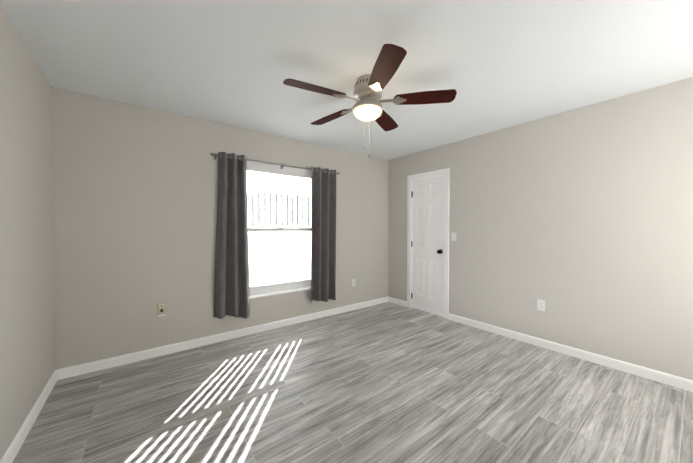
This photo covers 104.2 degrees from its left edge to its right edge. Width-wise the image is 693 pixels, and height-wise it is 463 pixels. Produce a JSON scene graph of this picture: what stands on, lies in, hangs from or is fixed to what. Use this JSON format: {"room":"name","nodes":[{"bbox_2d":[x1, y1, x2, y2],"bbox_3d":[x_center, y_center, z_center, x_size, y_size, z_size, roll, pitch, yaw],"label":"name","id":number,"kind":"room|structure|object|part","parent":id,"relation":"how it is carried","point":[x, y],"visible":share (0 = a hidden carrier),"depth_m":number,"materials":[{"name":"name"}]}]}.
{"room":"empty bedroom","nodes":[
{"label":"empty bedroom","id":0,"kind":"room"},
{"bbox_2d":[0,6,54,460],"bbox_3d":[-1.333,0.042,0.700,0.120,2.440,3.781,-1,1,-37],"label":"wall","id":1,"kind":"structure","parent":0,"point":[27,347],"depth_m":1.67,"materials":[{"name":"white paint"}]},
{"bbox_2d":[0,370,56,462],"bbox_3d":[-1.280,1.219,0.756,0.014,0.086,3.781,-1,1,-37],"label":"baseboard","id":2,"kind":"structure","parent":1,"relation":"attached to","point":[12,451],"depth_m":1.68,"materials":[{"name":"white"}]},
{"bbox_2d":[51,86,387,369],"bbox_3d":[-0.892,0.006,3.494,4.215,2.440,0.120,-1,1,-37],"label":"wall","id":3,"kind":"structure","parent":0,"point":[135,187],"depth_m":2.66,"materials":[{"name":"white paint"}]},
{"bbox_2d":[157,302,165,316],"bbox_3d":[-1.845,0.780,2.692,0.072,0.140,0.012,-1,1,-37],"label":"outlet","id":4,"kind":"object","parent":3,"relation":"attached to","point":[161,309],"visible":1,"depth_m":2.69,"materials":[{"name":"beige plastic"}]},
{"bbox_2d":[56,297,387,379],"bbox_3d":[-0.852,1.183,3.456,3.975,0.086,0.014,-1,1,-37],"label":"baseboard","id":5,"kind":"structure","parent":3,"relation":"attached to","point":[76,370],"depth_m":2.86,"materials":[{"name":"white wood"}]},
{"bbox_2d":[210,152,339,318],"bbox_3d":[-0.781,0.059,3.419,1.709,1.865,0.136,-1,1,-37],"label":"curtain","id":6,"kind":"object","parent":3,"relation":"attached to","point":[231,285],"visible":1,"depth_m":3.09,"materials":[{"name":"grey fabric"}]},
{"bbox_2d":[246,170,310,294],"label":"window","id":7,"kind":"structure","parent":3,"relation":"in","point":[264,288],"depth_m":3.51,"materials":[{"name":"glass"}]},
{"bbox_2d":[246,161,310,178],"bbox_3d":[-0.840,-0.786,3.481,1.212,0.113,0.051,-1,1,-37],"label":"blind headrail","id":8,"kind":"object","parent":7,"relation":"attached to","point":[272,169],"visible":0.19,"depth_m":3.42,"materials":[{"name":"white plastic"}]},
{"bbox_2d":[249,286,310,298],"bbox_3d":[-0.834,0.786,3.493,1.280,0.023,0.088,-1,1,-37],"label":"window sill","id":9,"kind":"structure","parent":3,"relation":"attached to","point":[277,292],"depth_m":3.43,"materials":[{"name":"white wood"}]},
{"bbox_2d":[0,0,692,159],"bbox_3d":[0.293,-1.224,1.928,4.215,0.060,4.021,-1,1,-37],"label":"ceiling","id":10,"kind":"structure","parent":0,"point":[498,64],"depth_m":1.84,"materials":[{"name":"white paint"}]},
{"bbox_2d":[63,0,79,2],"bbox_3d":[-1.380,-1.167,1.308,0.132,0.037,0.132,-1,1,-37],"label":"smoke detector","id":11,"kind":"object","parent":10,"relation":"attached to","point":[73,1],"visible":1,"depth_m":1.35,"materials":[{"name":"white plastic"}]},
{"bbox_2d":[283,44,456,156],"bbox_3d":[0.130,-0.900,2.147,1.274,0.594,1.267,-1,1,-37],"label":"fan","id":12,"kind":"object","parent":10,"relation":"hanging from","point":[367,95],"visible":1,"depth_m":2.04,"materials":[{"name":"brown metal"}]},
{"bbox_3d":[-0.223,-1.024,1.941,0.464,0.035,0.193,-1,1,-37],"label":"fan blade","id":13,"kind":"part","parent":12,"relation":"part of","materials":[{"name":"brown wood"}]},
{"bbox_3d":[-0.148,-1.031,2.438,0.180,0.035,0.464,-1,1,-37],"label":"fan blade","id":14,"kind":"part","parent":12,"relation":"part of","materials":[{"name":"brown wood"}]},
{"bbox_3d":[0.168,-0.926,2.138,0.223,0.066,0.223,-1,1,-37],"label":"lamp shade","id":15,"kind":"part","parent":12,"relation":"part of","materials":[{"name":"white glass"}]},
{"bbox_3d":[0.360,-1.032,2.531,0.440,0.035,0.292,-1,1,-37],"label":"fan blade","id":16,"kind":"part","parent":12,"relation":"part of","materials":[{"name":"brown wood"}]},
{"bbox_3d":[0.236,-1.021,1.703,0.304,0.035,0.435,-1,1,-37],"label":"fan blade","id":17,"kind":"part","parent":12,"relation":"part of","materials":[{"name":"brown wood"}]},
{"bbox_3d":[0.604,-1.026,2.071,0.381,0.035,0.388,-1,1,-37],"label":"fan blade","id":18,"kind":"part","parent":12,"relation":"part of","materials":[{"name":"brown wood"}]},
{"bbox_2d":[13,302,692,462],"bbox_3d":[0.293,1.276,1.961,4.215,0.060,4.021,-1,1,-37],"label":"floor","id":19,"kind":"structure","parent":0,"point":[387,382],"depth_m":1.94,"materials":[{"name":"tile"}]},
{"bbox_2d":[388,77,692,379],"bbox_3d":[1.919,0.010,3.189,0.120,2.440,3.781,-1,1,-37],"label":"wall","id":20,"kind":"structure","parent":0,"point":[579,221],"depth_m":2.62,"materials":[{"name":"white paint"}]},
{"bbox_2d":[388,297,406,306],"bbox_3d":[0.846,1.170,4.496,0.014,0.086,0.426,-1,1,-37],"label":"baseboard","id":21,"kind":"structure","parent":20,"relation":"attached to","point":[397,301],"depth_m":4.48,"materials":[{"name":"white wood"}]},
{"bbox_2d":[412,175,443,316],"bbox_3d":[1.201,0.206,4.026,0.100,2.009,0.564,-1,1,-37],"label":"door","id":22,"kind":"structure","parent":20,"relation":"in","point":[428,253],"depth_m":4.02,"materials":[{"name":"white paint"}]},
{"bbox_2d":[407,168,449,318],"bbox_3d":[1.244,0.168,4.059,0.136,2.100,0.730,-1,1,-37],"label":"door frame","id":23,"kind":"structure","parent":20,"relation":"attached to","point":[446,171],"depth_m":3.94,"materials":[{"name":"white wood"}]},
{"bbox_2d":[451,233,455,240],"bbox_3d":[1.459,0.073,3.675,0.021,0.115,0.070,-1,1,-37],"label":"light switch","id":24,"kind":"object","parent":20,"relation":"attached to","point":[453,236],"visible":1,"depth_m":3.68,"materials":[{"name":"white plastic"}]},
{"bbox_2d":[537,299,544,310],"bbox_3d":[2.081,0.789,2.881,0.009,0.115,0.070,-1,1,-37],"label":"electrical outlet","id":25,"kind":"object","parent":20,"relation":"attached to","point":[541,305],"visible":1,"depth_m":2.88,"materials":[{"name":"white plastic"}]},
{"bbox_2d":[448,313,692,391],"bbox_3d":[2.217,1.193,2.705,0.014,0.086,2.625,-1,1,-37],"label":"baseboard","id":26,"kind":"structure","parent":20,"relation":"attached to","point":[662,377],"depth_m":2.58,"materials":[{"name":"white wood"}]},
{"label":"outside","id":27,"kind":"structure","parent":0,"visible":0},
{"bbox_2d":[258,172,308,285],"bbox_3d":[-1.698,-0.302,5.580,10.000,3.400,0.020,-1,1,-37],"label":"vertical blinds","id":28,"kind":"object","parent":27,"point":[281,231],"depth_m":5.75,"materials":[{"name":"white plastic"}]}
]}

